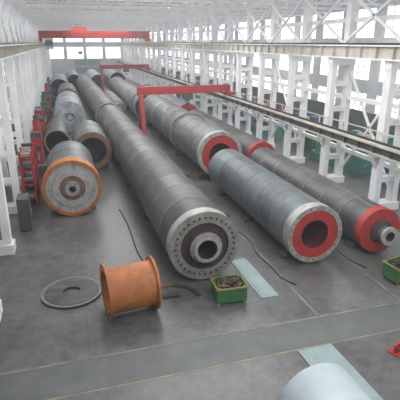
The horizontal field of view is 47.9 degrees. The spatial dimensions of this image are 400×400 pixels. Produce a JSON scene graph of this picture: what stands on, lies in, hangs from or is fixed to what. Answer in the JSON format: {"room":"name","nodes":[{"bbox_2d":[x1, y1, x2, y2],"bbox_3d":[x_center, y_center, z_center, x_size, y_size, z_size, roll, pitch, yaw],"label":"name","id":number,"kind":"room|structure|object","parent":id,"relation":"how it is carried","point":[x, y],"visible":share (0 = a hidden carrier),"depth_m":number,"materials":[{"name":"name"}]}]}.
{"room":"industrial hall","nodes":[
{"label":"industrial hall","id":0,"kind":"room"},
{"bbox_2d":[4,65,15,165],"bbox_3d":[-26.259,-21.458,67.139,0.300,16.000,162.000,-6,20,-15],"label":"wall","id":1,"kind":"structure","parent":0,"point":[8,91],"depth_m":43.70,"materials":[{"name":"paint"}]},
{"bbox_2d":[44,24,158,74],"bbox_3d":[-31.126,-49.007,145.588,37.200,16.000,0.300,-6,20,-15],"label":"wall","id":2,"kind":"structure","parent":0,"point":[58,66],"depth_m":144.03,"materials":[{"name":"paint"}]},
{"bbox_2d":[75,58,100,74],"bbox_3d":[-36.239,-43.238,145.758,8.000,5.000,0.140,-6,20,-15],"label":"door","id":3,"kind":"structure","parent":2,"relation":"in","point":[81,65],"depth_m":145.57,"materials":[{"name":"white paint"}]},
{"bbox_2d":[49,32,157,58],"bbox_3d":[-31.123,-49.947,145.248,37.200,8.000,0.040,-6,20,-15],"label":"window","id":4,"kind":"structure","parent":2,"relation":"in","point":[57,52],"depth_m":144.33,"materials":[{"name":"white glass"}]},
{"bbox_2d":[0,75,399,399],"bbox_3d":[-8.268,-15.518,74.823,37.800,0.300,162.600,-6,20,-15],"label":"floor","id":5,"kind":"structure","parent":0,"point":[33,333],"depth_m":18.52,"materials":[{"name":"concrete"}]},
{"bbox_2d":[0,299,2,321],"bbox_3d":[-8.582,-2.787,14.577,1.900,15.600,0.840,-6,20,-15],"label":"lattice column","id":6,"kind":"structure","parent":5,"relation":"on","point":[1,307],"depth_m":17.40,"materials":[{"name":"white metal"}]},
{"bbox_2d":[0,160,15,255],"bbox_3d":[-10.272,-4.695,20.009,1.900,15.600,0.840,-6,20,-15],"label":"lattice column","id":7,"kind":"structure","parent":5,"relation":"on","point":[7,244],"depth_m":22.08,"materials":[{"name":"white metal"}]},
{"bbox_2d":[0,61,19,213],"bbox_3d":[-11.962,-6.602,25.441,1.900,15.600,0.840,-6,20,-15],"label":"lattice column","id":8,"kind":"structure","parent":5,"relation":"on","point":[5,122],"depth_m":26.61,"materials":[{"name":"white metal"}]},
{"bbox_2d":[0,57,22,186],"bbox_3d":[-13.652,-8.510,30.872,1.900,15.600,0.840,-6,20,-15],"label":"lattice column","id":9,"kind":"structure","parent":5,"relation":"on","point":[8,62],"depth_m":31.77,"materials":[{"name":"white metal"}]},
{"bbox_2d":[0,16,29,165],"bbox_3d":[-15.342,-10.418,36.304,1.900,15.600,0.840,-6,20,-15],"label":"lattice column","id":10,"kind":"structure","parent":5,"relation":"on","point":[16,59],"depth_m":36.91,"materials":[{"name":"white metal"}]},
{"bbox_2d":[0,0,32,150],"bbox_3d":[-17.032,-12.325,41.736,1.900,15.600,0.840,-6,20,-15],"label":"lattice column","id":11,"kind":"structure","parent":5,"relation":"on","point":[5,16],"depth_m":41.79,"materials":[{"name":"white metal"}]},
{"bbox_2d":[6,1,34,138],"bbox_3d":[-18.722,-14.232,47.168,1.900,15.600,0.840,-6,20,-15],"label":"lattice column","id":12,"kind":"structure","parent":5,"relation":"on","point":[9,5],"depth_m":47.19,"materials":[{"name":"white metal"}]},
{"bbox_2d":[16,193,32,231],"bbox_3d":[-9.836,0.690,25.349,0.670,1.900,1.200,-6,20,-15],"label":"tall cabinet","id":13,"kind":"object","parent":5,"relation":"on","point":[23,202],"visible":1,"depth_m":24.85,"materials":[{"name":"metal"}]},
{"bbox_2d":[13,3,38,126],"bbox_3d":[-20.412,-16.140,52.600,1.900,15.600,0.840,-6,20,-15],"label":"lattice column","id":14,"kind":"structure","parent":5,"relation":"on","point":[14,8],"depth_m":52.53,"materials":[{"name":"white metal"}]},
{"bbox_2d":[18,143,39,205],"bbox_3d":[-11.201,-1.711,29.604,0.840,3.610,2.800,-6,20,-15],"label":"rack","id":15,"kind":"object","parent":5,"relation":"on","point":[26,156],"visible":0.91,"depth_m":28.87,"materials":[{"name":"metal"}]},
{"bbox_2d":[18,3,40,114],"bbox_3d":[-22.102,-18.048,58.032,1.900,15.600,0.840,-6,20,-15],"label":"lattice column","id":16,"kind":"structure","parent":5,"relation":"on","point":[19,12],"depth_m":57.98,"materials":[{"name":"white metal"}]},
{"bbox_2d":[21,3,41,101],"bbox_3d":[-23.792,-19.955,63.464,1.900,15.600,0.840,-6,20,-15],"label":"lattice column","id":17,"kind":"structure","parent":5,"relation":"on","point":[23,15],"depth_m":63.36,"materials":[{"name":"white metal"}]},
{"bbox_2d":[24,3,42,91],"bbox_3d":[-25.482,-21.863,68.895,1.900,15.600,0.840,-6,20,-15],"label":"lattice column","id":18,"kind":"structure","parent":5,"relation":"on","point":[26,18],"depth_m":68.70,"materials":[{"name":"white metal"}]},
{"bbox_2d":[28,8,44,90],"bbox_3d":[-27.172,-23.770,74.327,1.900,15.600,0.840,-6,20,-15],"label":"lattice column","id":19,"kind":"structure","parent":5,"relation":"on","point":[30,30],"depth_m":74.21,"materials":[{"name":"white metal"}]},
{"bbox_2d":[30,8,44,85],"bbox_3d":[-28.862,-25.678,79.759,1.900,15.600,0.840,-6,20,-15],"label":"lattice column","id":20,"kind":"structure","parent":5,"relation":"on","point":[30,8],"depth_m":79.52,"materials":[{"name":"white metal"}]},
{"bbox_2d":[30,115,46,176],"bbox_3d":[-12.530,-4.172,35.120,1.600,4.600,2.700,-6,20,-15],"label":"drill","id":21,"kind":"object","parent":5,"relation":"on","point":[36,136],"visible":0.84,"depth_m":35.03,"materials":[{"name":"metal"}]},
{"bbox_2d":[32,123,45,157],"bbox_3d":[-15.003,-5.578,41.975,0.840,2.710,2.800,-6,20,-15],"label":"rack","id":22,"kind":"object","parent":5,"relation":"on","point":[41,125],"visible":0.33,"depth_m":41.70,"materials":[{"name":"metal"}]},
{"bbox_2d":[32,11,45,82],"bbox_3d":[-30.552,-27.585,85.191,1.900,15.600,0.840,-6,20,-15],"label":"lattice column","id":23,"kind":"structure","parent":5,"relation":"on","point":[32,11],"depth_m":85.04,"materials":[{"name":"white metal"}]},
{"bbox_2d":[34,106,45,137],"bbox_3d":[-16.553,-7.751,46.805,0.840,3.610,2.800,-6,20,-15],"label":"rack","id":24,"kind":"object","parent":5,"relation":"on","point":[38,109],"visible":0.56,"depth_m":45.85,"materials":[{"name":"metal"}]},
{"bbox_2d":[34,14,46,82],"bbox_3d":[-32.242,-29.493,90.623,1.900,15.600,0.840,-6,20,-15],"label":"lattice column","id":25,"kind":"structure","parent":5,"relation":"on","point":[34,14],"depth_m":90.51,"materials":[{"name":"white metal"}]},
{"bbox_2d":[35,14,47,76],"bbox_3d":[-33.932,-31.400,96.055,1.900,15.600,0.840,-6,20,-15],"label":"lattice column","id":26,"kind":"structure","parent":5,"relation":"on","point":[35,14],"depth_m":95.68,"materials":[{"name":"white metal"}]},
{"bbox_2d":[37,25,48,76],"bbox_3d":[-35.622,-33.308,101.487,1.900,15.600,0.840,-6,20,-15],"label":"lattice column","id":27,"kind":"structure","parent":5,"relation":"on","point":[37,25],"depth_m":101.94,"materials":[{"name":"white metal"}]},
{"bbox_2d":[40,91,48,125],"bbox_3d":[-17.741,-10.054,51.868,1.600,4.600,2.700,-6,20,-15],"label":"drill","id":28,"kind":"object","parent":5,"relation":"on","point":[43,96],"visible":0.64,"depth_m":51.69,"materials":[{"name":"green paint"}]},
{"bbox_2d":[44,83,53,117],"bbox_3d":[-21.121,-13.869,62.732,1.600,4.600,2.700,-6,20,-15],"label":"drill","id":29,"kind":"object","parent":5,"relation":"on","point":[50,113],"visible":0.76,"depth_m":62.69,"materials":[{"name":"metal"}]},
{"bbox_2d":[47,77,54,106],"bbox_3d":[-24.501,-17.684,73.595,1.600,4.600,2.700,-6,20,-15],"label":"drill","id":30,"kind":"object","parent":5,"relation":"on","point":[52,103],"visible":0.69,"depth_m":73.61,"materials":[{"name":"blue paint"}]},
{"bbox_2d":[44,118,69,152],"bbox_3d":[-14.153,-6.406,44.710,2.340,2.460,7.000,-6,20,-15],"label":"shell","id":31,"kind":"object","parent":5,"relation":"on","point":[57,129],"visible":0.72,"depth_m":42.85,"materials":[{"name":"metal"}]},
{"bbox_2d":[50,74,68,98],"bbox_3d":[-27.622,-22.457,88.456,3.640,3.760,14.000,-6,20,-15],"label":"shell","id":32,"kind":"object","parent":5,"relation":"on","point":[56,80],"visible":0.56,"depth_m":83.31,"materials":[{"name":"metal"}]},
{"bbox_2d":[57,83,79,97],"bbox_3d":[-21.587,-17.023,73.464,3.400,3.440,12.000,-6,20,-15],"label":"shell","id":33,"kind":"object","parent":5,"relation":"on","point":[63,87],"visible":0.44,"depth_m":71.06,"materials":[{"name":"metal"}]},
{"bbox_2d":[54,91,85,131],"bbox_3d":[-16.598,-11.379,57.060,3.540,3.660,12.100,-6,20,-15],"label":"shell","id":34,"kind":"object","parent":5,"relation":"on","point":[68,107],"visible":0.8,"depth_m":51.75,"materials":[{"name":"metal"}]},
{"bbox_2d":[41,276,100,308],"bbox_3d":[-5.409,3.866,19.005,2.500,0.090,2.500,-6,20,-15],"label":"ring","id":35,"kind":"object","parent":5,"relation":"on","point":[52,295],"visible":0.99,"depth_m":18.80,"materials":[{"name":"grey metal"}]},
{"bbox_2d":[42,141,101,215],"bbox_3d":[-8.497,-1.679,29.711,3.440,3.480,6.750,-6,20,-15],"label":"drum","id":36,"kind":"object","parent":5,"relation":"on","point":[71,184],"visible":1,"depth_m":26.94,"materials":[{"name":"metal"}]},
{"bbox_2d":[66,70,78,88],"bbox_3d":[-30.000,-28.598,106.547,3.240,3.360,16.000,-6,20,-15],"label":"shell","id":37,"kind":"object","parent":5,"relation":"on","point":[71,75],"visible":0.5,"depth_m":100.64,"materials":[{"name":"metal"}]},
{"bbox_2d":[72,120,111,168],"bbox_3d":[-9.729,-5.085,39.923,3.100,3.140,7.000,-6,20,-15],"label":"drum","id":38,"kind":"object","parent":5,"relation":"on","point":[89,133],"visible":0.73,"depth_m":37.46,"materials":[{"name":"metal"}]},
{"bbox_2d":[86,69,104,87],"bbox_3d":[-25.202,-29.065,107.876,3.240,3.360,20.000,-6,20,-15],"label":"shell","id":39,"kind":"object","parent":5,"relation":"on","point":[94,75],"visible":0.51,"depth_m":100.30,"materials":[{"name":"metal"}]},
{"bbox_2d":[76,75,119,121],"bbox_3d":[-17.982,-17.681,75.457,3.241,3.360,50.000,-6,20,-16],"label":"shell","id":40,"kind":"object","parent":5,"relation":"on","point":[94,96],"visible":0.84,"depth_m":63.75,"materials":[{"name":"metal"}]},
{"bbox_2d":[103,69,125,82],"bbox_3d":[-21.358,-29.973,109.857,3.640,3.760,22.000,-6,20,-15],"label":"shell","id":41,"kind":"object","parent":5,"relation":"on","point":[108,74],"visible":0.55,"depth_m":102.00,"materials":[{"name":"metal"}]},
{"bbox_2d":[105,91,125,111],"bbox_3d":[-13.544,-15.458,70.938,2.040,2.160,14.100,-6,20,-15],"label":"shell","id":42,"kind":"object","parent":5,"relation":"on","point":[112,95],"visible":0.44,"depth_m":65.03,"materials":[{"name":"metal"}]},
{"bbox_2d":[119,30,125,74],"bbox_3d":[-24.180,-46.852,140.056,2.313,15.600,0.840,-6,20,-15],"label":"lattice column","id":43,"kind":"structure","parent":5,"relation":"on","point":[121,51],"depth_m":140.20,"materials":[{"name":"white metal"}]},
{"bbox_2d":[99,64,150,91],"bbox_3d":[-15.448,-25.200,93.489,10.250,5.600,3.200,-6,20,-15],"label":"crane","id":44,"kind":"object","parent":5,"relation":"on","point":[125,68],"visible":0.84,"depth_m":92.33,"materials":[{"name":"metal"}]},
{"bbox_2d":[122,30,128,76],"bbox_3d":[-22.490,-44.945,134.624,2.313,15.600,0.840,-6,20,-15],"label":"lattice column","id":45,"kind":"structure","parent":5,"relation":"on","point":[125,30],"depth_m":135.03,"materials":[{"name":"white metal"}]},
{"bbox_2d":[125,29,131,77],"bbox_3d":[-20.800,-43.037,129.192,2.313,15.600,0.840,-6,20,-15],"label":"lattice column","id":46,"kind":"structure","parent":5,"relation":"on","point":[126,47],"depth_m":129.57,"materials":[{"name":"white metal"}]},
{"bbox_2d":[109,76,148,120],"bbox_3d":[-11.761,-17.574,74.671,3.720,3.720,34.000,-6,20,-15],"label":"shell","id":47,"kind":"object","parent":5,"relation":"on","point":[126,91],"visible":0.62,"depth_m":68.87,"materials":[{"name":"metal"}]},
{"bbox_2d":[99,256,161,318],"bbox_3d":[-2.714,3.357,17.452,1.970,2.100,2.100,-8,21,-21],"label":"spool","id":48,"kind":"object","parent":5,"relation":"on","point":[135,285],"visible":1,"depth_m":16.82},
{"bbox_2d":[119,209,142,260],"bbox_3d":[-3.603,2.060,24.225,0.315,0.060,9.425,-7,20,-19],"label":"cable","id":49,"kind":"object","parent":5,"relation":"on","point":[119,209],"visible":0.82,"depth_m":24.32,"materials":[{"name":"rubber"}]},
{"bbox_2d":[128,29,135,79],"bbox_3d":[-19.109,-41.130,123.760,2.313,15.600,0.840,-6,20,-15],"label":"lattice column","id":50,"kind":"structure","parent":5,"relation":"on","point":[129,47],"depth_m":124.30,"materials":[{"name":"white metal"}]},
{"bbox_2d":[131,28,139,81],"bbox_3d":[-17.419,-39.222,118.328,2.313,15.600,0.840,-6,20,-15],"label":"lattice column","id":51,"kind":"structure","parent":5,"relation":"on","point":[135,29],"depth_m":118.81,"materials":[{"name":"white metal"}]},
{"bbox_2d":[134,27,142,82],"bbox_3d":[-15.729,-37.315,112.896,2.313,15.600,0.840,-6,20,-15],"label":"lattice column","id":52,"kind":"structure","parent":5,"relation":"on","point":[135,47],"depth_m":113.32,"materials":[{"name":"white metal"}]},
{"bbox_2d":[137,16,147,85],"bbox_3d":[-14.039,-35.407,107.465,2.313,15.600,0.840,-6,20,-15],"label":"lattice column","id":53,"kind":"structure","parent":5,"relation":"on","point":[139,48],"depth_m":107.86,"materials":[{"name":"white metal"}]},
{"bbox_2d":[141,18,150,83],"bbox_3d":[-12.349,-33.500,102.033,2.313,15.600,0.840,-6,20,-15],"label":"lattice column","id":54,"kind":"structure","parent":5,"relation":"on","point":[147,26],"depth_m":102.12,"materials":[{"name":"white metal"}]},
{"bbox_2d":[146,16,155,84],"bbox_3d":[-10.659,-31.592,96.601,2.313,15.600,0.840,-6,20,-15],"label":"lattice column","id":55,"kind":"structure","parent":5,"relation":"on","point":[152,26],"depth_m":96.57,"materials":[{"name":"white metal"}]},
{"bbox_2d":[151,13,161,85],"bbox_3d":[-8.969,-29.685,91.169,2.313,15.600,0.840,-6,20,-15],"label":"lattice column","id":56,"kind":"structure","parent":5,"relation":"on","point":[157,24],"depth_m":91.11,"materials":[{"name":"white metal"}]},
{"bbox_2d":[156,10,166,85],"bbox_3d":[-7.279,-27.777,85.737,2.313,15.600,0.840,-6,20,-15],"label":"lattice column","id":57,"kind":"structure","parent":5,"relation":"on","point":[164,23],"depth_m":85.56,"materials":[{"name":"white metal"}]},
{"bbox_2d":[97,105,238,278],"bbox_3d":[-5.022,-3.619,35.550,3.160,3.270,36.500,-6,20,-16],"label":"shell","id":58,"kind":"object","parent":5,"relation":"on","point":[200,241],"visible":0.97,"depth_m":21.00,"materials":[{"name":"metal"}]},
{"bbox_2d":[163,10,173,85],"bbox_3d":[-5.589,-25.869,80.305,2.313,15.600,0.840,-6,20,-15],"label":"lattice column","id":59,"kind":"structure","parent":5,"relation":"on","point":[166,50],"depth_m":79.96,"materials":[{"name":"white metal"}]},
{"bbox_2d":[142,84,196,110],"bbox_3d":[-5.603,-15.370,69.767,2.660,2.770,30.750,-6,20,-15],"label":"shell","id":60,"kind":"object","parent":5,"relation":"on","point":[176,100],"visible":0.27,"depth_m":59.49,"materials":[{"name":"metal"}]},
{"bbox_2d":[170,6,181,96],"bbox_3d":[-3.899,-23.962,74.873,2.313,15.600,0.840,-6,20,-15],"label":"lattice column","id":61,"kind":"structure","parent":5,"relation":"on","point":[174,58],"depth_m":74.70,"materials":[{"name":"white metal"}]},
{"bbox_2d":[161,284,201,298],"bbox_3d":[-1.050,3.852,19.060,1.996,0.100,1.211,-6,20,-15],"label":"steel offcut","id":62,"kind":"object","parent":5,"relation":"on","point":[171,294],"visible":0.94,"depth_m":19.08,"materials":[{"name":"grey metal"}]},
{"bbox_2d":[137,84,233,136],"bbox_3d":[-1.590,-9.558,48.948,10.250,5.600,3.200,-6,20,-15],"label":"crane","id":63,"kind":"object","parent":5,"relation":"on","point":[186,91],"visible":0.8,"depth_m":47.76,"materials":[{"name":"metal"}]},
{"bbox_2d":[179,2,191,103],"bbox_3d":[-2.209,-22.054,69.442,2.313,15.600,0.840,-6,20,-15],"label":"lattice column","id":64,"kind":"structure","parent":5,"relation":"on","point":[183,72],"depth_m":69.31,"materials":[{"name":"white metal"}]},
{"bbox_2d":[144,95,241,179],"bbox_3d":[-2.143,-7.403,45.286,3.720,3.960,26.090,-6,20,-15],"label":"shell","id":65,"kind":"object","parent":5,"relation":"on","point":[193,136],"visible":0.89,"depth_m":37.30,"materials":[{"name":"metal"}]},
{"bbox_2d":[191,2,203,111],"bbox_3d":[-0.519,-20.147,64.010,2.313,15.600,0.840,-6,20,-15],"label":"lattice column","id":66,"kind":"structure","parent":5,"relation":"on","point":[200,17],"depth_m":64.09,"materials":[{"name":"white metal"}]},
{"bbox_2d":[0,303,399,399],"bbox_3d":[2.506,4.968,16.028,21.600,0.004,1.450,-6,20,-15],"label":"walkway","id":67,"kind":"object","parent":5,"relation":"on","point":[101,372],"visible":1,"depth_m":15.21,"materials":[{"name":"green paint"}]},
{"bbox_2d":[0,301,399,374],"bbox_3d":[2.239,4.725,16.716,21.700,0.006,0.080,-6,20,-15],"label":"floor line","id":68,"kind":"object","parent":5,"relation":"on","point":[397,301],"depth_m":16.02,"materials":[{"name":"paint"}]},
{"bbox_2d":[200,2,217,118],"bbox_3d":[1.171,-18.239,58.578,2.313,15.600,0.840,-6,20,-15],"label":"lattice column","id":69,"kind":"structure","parent":5,"relation":"on","point":[213,13],"depth_m":58.69,"materials":[{"name":"white metal"}]},
{"bbox_2d":[208,99,226,113],"bbox_3d":[2.447,-14.537,68.559,1.450,2.000,6.000,-6,20,-15],"label":"machine","id":70,"kind":"object","parent":5,"relation":"on","point":[224,107],"visible":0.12,"depth_m":66.29,"materials":[{"name":"green paint"}]},
{"bbox_2d":[47,329,399,399],"bbox_3d":[2.680,5.223,15.299,21.700,0.006,0.070,-6,20,-15],"label":"floor line","id":71,"kind":"object","parent":5,"relation":"on","point":[395,329],"depth_m":14.69,"materials":[{"name":"yellow paint"}]},
{"bbox_2d":[214,2,233,125],"bbox_3d":[2.861,-16.332,53.146,2.313,15.600,0.840,-6,20,-15],"label":"lattice column","id":72,"kind":"structure","parent":5,"relation":"on","point":[221,54],"depth_m":53.24,"materials":[{"name":"white metal"}]},
{"bbox_2d":[136,123,317,314],"bbox_3d":[-2.043,-2.990,38.687,0.100,0.006,46.900,-6,20,-15],"label":"floor line","id":73,"kind":"object","parent":5,"relation":"on","point":[258,252],"depth_m":21.14,"materials":[{"name":"paint"}]},
{"bbox_2d":[210,274,248,305],"bbox_3d":[1.193,3.659,18.501,1.320,0.836,1.070,-5,20,-13],"label":"bin","id":74,"kind":"object","parent":5,"relation":"on","point":[228,288],"visible":1,"depth_m":18.14,"materials":[{"name":"green paint"}]},
{"bbox_2d":[190,109,274,157],"bbox_3d":[2.347,-6.580,45.282,2.300,2.410,20.750,-6,20,-15],"label":"shell","id":75,"kind":"object","parent":5,"relation":"on","point":[249,143],"visible":0.28,"depth_m":38.99,"materials":[{"name":"metal"}]},
{"bbox_2d":[226,108,252,122],"bbox_3d":[5.556,-11.734,60.575,1.450,2.000,6.000,-10,22,-26],"label":"machine","id":76,"kind":"object","parent":5,"relation":"on","point":[241,113],"visible":0.14,"depth_m":60.26,"materials":[{"name":"blue paint"}]},
{"bbox_2d":[231,3,253,134],"bbox_3d":[4.551,-14.424,47.714,2.313,15.600,0.840,-6,20,-15],"label":"lattice column","id":77,"kind":"structure","parent":5,"relation":"on","point":[250,22],"depth_m":47.96,"materials":[{"name":"white metal"}]},
{"bbox_2d":[232,258,278,298],"bbox_3d":[2.377,3.452,20.288,0.800,0.040,3.600,-6,20,-16],"label":"steel plate","id":78,"kind":"object","parent":5,"relation":"on","point":[251,275],"visible":0.86,"depth_m":20.02,"materials":[{"name":"grey metal"}]},
{"bbox_2d":[253,0,279,147],"bbox_3d":[6.241,-12.517,42.282,2.313,15.600,0.840,-6,20,-15],"label":"lattice column","id":79,"kind":"structure","parent":5,"relation":"on","point":[274,16],"depth_m":42.56,"materials":[{"name":"white metal"}]},
{"bbox_2d":[251,116,282,137],"bbox_3d":[7.516,-8.816,52.266,1.450,2.000,6.000,-8,21,-21],"label":"machine","id":80,"kind":"object","parent":5,"relation":"on","point":[279,131],"visible":0.31,"depth_m":51.21,"materials":[{"name":"metal"}]},
{"bbox_2d":[238,231,296,284],"bbox_3d":[1.704,1.407,26.084,0.383,0.060,14.636,-6,20,-18],"label":"cable","id":81,"kind":"object","parent":5,"relation":"on","point":[238,231],"visible":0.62,"depth_m":21.47,"materials":[{"name":"rubber"}]},
{"bbox_2d":[256,101,278,109],"bbox_3d":[9.414,-13.143,64.589,1.450,2.000,6.000,-6,20,-15],"label":"horizontal lathe","id":82,"kind":"object","parent":5,"relation":"on","point":[265,104],"visible":0.18,"depth_m":61.88,"materials":[{"name":"metal"}]},
{"bbox_2d":[208,149,341,261],"bbox_3d":[3.648,-0.277,26.504,2.840,2.960,12.290,-6,20,-15],"label":"shell","id":83,"kind":"object","parent":5,"relation":"on","point":[308,230],"visible":1,"depth_m":22.46,"materials":[{"name":"metal"}]},
{"bbox_2d":[280,0,313,163],"bbox_3d":[7.931,-10.609,36.850,2.313,15.600,0.840,-6,20,-15],"label":"lattice column","id":84,"kind":"structure","parent":5,"relation":"on","point":[308,12],"depth_m":37.23,"materials":[{"name":"white metal"}]},
{"bbox_2d":[283,126,316,152],"bbox_3d":[10.346,-6.327,45.181,1.450,2.000,6.000,-6,20,-15],"label":"machine","id":85,"kind":"object","parent":5,"relation":"on","point":[309,144],"visible":0.27,"depth_m":43.01,"materials":[{"name":"green paint"}]},
{"bbox_2d":[294,113,323,130],"bbox_3d":[12.794,-9.328,53.725,1.450,2.000,6.000,-6,20,-15],"label":"machine","id":86,"kind":"object","parent":5,"relation":"on","point":[314,118],"visible":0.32,"depth_m":50.96,"materials":[{"name":"blue paint"}]},
{"bbox_2d":[250,147,399,251],"bbox_3d":[6.942,-0.570,28.166,2.300,2.410,14.950,-6,20,-15],"label":"shell","id":87,"kind":"object","parent":5,"relation":"on","point":[369,225],"visible":0.72,"depth_m":23.33,"materials":[{"name":"metal"}]},
{"bbox_2d":[279,363,371,399],"bbox_3d":[3.430,5.662,10.677,2.200,2.200,2.800,-6,20,-15],"label":"storage tank","id":88,"kind":"object","parent":5,"relation":"on","point":[322,381],"visible":1,"depth_m":11.03,"materials":[{"name":"white metal"}]},
{"bbox_2d":[316,0,359,182],"bbox_3d":[9.621,-8.702,31.419,2.313,15.600,0.840,-6,20,-15],"label":"lattice column","id":89,"kind":"structure","parent":5,"relation":"on","point":[352,12],"depth_m":31.84,"materials":[{"name":"white metal"}]},
{"bbox_2d":[298,344,382,399],"bbox_3d":[4.394,5.547,14.306,1.300,0.050,2.800,-6,20,-16],"label":"steel plate","id":90,"kind":"object","parent":5,"relation":"on","point":[328,353],"visible":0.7,"depth_m":14.90,"materials":[{"name":"grey metal"}]},
{"bbox_2d":[310,141,371,174],"bbox_3d":[11.881,-3.889,38.236,1.450,2.000,6.000,-10,22,-26],"label":"machine","id":91,"kind":"object","parent":5,"relation":"on","point":[356,165],"visible":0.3,"depth_m":36.31,"materials":[{"name":"metal"}]},
{"bbox_2d":[335,248,366,267],"bbox_3d":[5.940,1.252,26.526,0.388,0.060,12.115,-6,20,-15],"label":"cable","id":92,"kind":"object","parent":5,"relation":"on","point":[335,248],"visible":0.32,"depth_m":21.78,"materials":[{"name":"rubber"}]},
{"bbox_2d":[334,249,399,299],"bbox_3d":[1.641,-3.349,39.708,0.080,0.006,46.900,-6,20,-15],"label":"floor line","id":93,"kind":"object","parent":5,"relation":"on","point":[334,249],"depth_m":20.33,"materials":[{"name":"paint"}]},
{"bbox_2d":[346,130,393,147],"bbox_3d":[16.174,-5.513,42.862,1.450,2.000,6.000,-6,20,-15],"label":"machine","id":94,"kind":"object","parent":5,"relation":"on","point":[390,138],"visible":0.11,"depth_m":42.66,"materials":[{"name":"metal"}]},
{"bbox_2d":[368,61,399,209],"bbox_3d":[11.311,-6.794,25.987,2.313,15.600,0.840,-6,20,-15],"label":"lattice column","id":95,"kind":"structure","parent":5,"relation":"on","point":[390,201],"depth_m":27.11,"materials":[{"name":"white metal"}]},
{"bbox_2d":[369,159,399,192],"bbox_3d":[14.570,-1.559,31.603,1.450,2.000,6.000,-8,21,-21],"label":"machine","id":96,"kind":"object","parent":5,"relation":"on","point":[383,184],"visible":0.23,"depth_m":33.02,"materials":[{"name":"blue paint"}]},
{"bbox_2d":[381,256,399,286],"bbox_3d":[9.225,3.081,20.079,1.920,0.880,1.120,-8,21,-21],"label":"bin","id":97,"kind":"object","parent":5,"relation":"on","point":[390,269],"visible":1,"depth_m":19.83,"materials":[{"name":"green paint"}]},
{"bbox_2d":[387,341,399,357],"bbox_3d":[6.771,5.025,15.345,0.600,0.350,0.428,-15,24,-37],"label":"bracket","id":98,"kind":"object","parent":5,"relation":"on","point":[395,350],"visible":1,"depth_m":15.23,"materials":[{"name":"red metal"}]},
{"bbox_3d":[16.381,-1.072,9.691,2.313,15.600,0.840,-6,20,-15],"label":"lattice column","id":99,"kind":"structure","parent":5,"relation":"on","visible":0},
{"bbox_2d":[0,0,399,185],"bbox_3d":[-14.140,-21.830,70.779,24.180,12.790,161.800,-6,20,-15],"label":"bracing","id":100,"kind":"object","parent":99,"relation":"attached to","point":[374,17],"depth_m":38.64,"materials":[{"name":"white paint"}]},
{"bbox_2d":[6,0,394,30],"bbox_3d":[-7.515,-28.903,68.700,35.989,2.435,150.220,-6,20,-15],"label":"ceiling","id":101,"kind":"structure","parent":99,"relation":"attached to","point":[54,15],"depth_m":59.35,"materials":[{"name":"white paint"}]},
{"bbox_2d":[116,58,399,163],"bbox_3d":[-4.574,-20.156,74.343,0.680,1.270,161.800,-6,20,-15],"label":"runway","id":102,"kind":"object","parent":99,"relation":"attached to","point":[389,152],"visible":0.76,"depth_m":33.09,"materials":[{"name":"beige paint"}]},
{"bbox_2d":[117,42,399,61],"bbox_3d":[-4.094,-25.005,72.789,0.560,0.950,161.800,-6,20,-15],"label":"girder","id":103,"kind":"object","parent":99,"relation":"on","point":[365,51],"visible":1,"depth_m":34.22,"materials":[{"name":"beige metal"}]},
{"bbox_2d":[38,24,150,53],"bbox_3d":[-21.301,-32.813,92.005,21.950,5.750,5.350,-6,20,-15],"label":"crane","id":104,"kind":"object","parent":103,"relation":"on","point":[77,31],"visible":0.96,"depth_m":89.99,"materials":[{"name":"paint"}]},
{"bbox_3d":[-5.202,1.028,3.713,1.900,15.600,0.840,-6,20,-15],"label":"lattice column","id":105,"kind":"structure","parent":5,"relation":"on","visible":0},
{"bbox_2d":[0,42,44,60],"bbox_3d":[-24.580,-23.013,67.115,0.560,0.950,161.800,-6,20,-15],"label":"girder","id":106,"kind":"object","parent":105,"relation":"on","point":[7,50],"visible":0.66,"depth_m":36.74,"materials":[{"name":"beige metal"}]},
{"bbox_2d":[160,0,399,135],"bbox_3d":[9.723,-24.958,77.105,0.300,16.000,162.000,-6,20,-15],"label":"wall","id":107,"kind":"structure","parent":0,"point":[371,87],"depth_m":57.34,"materials":[{"name":"paint"}]}
]}

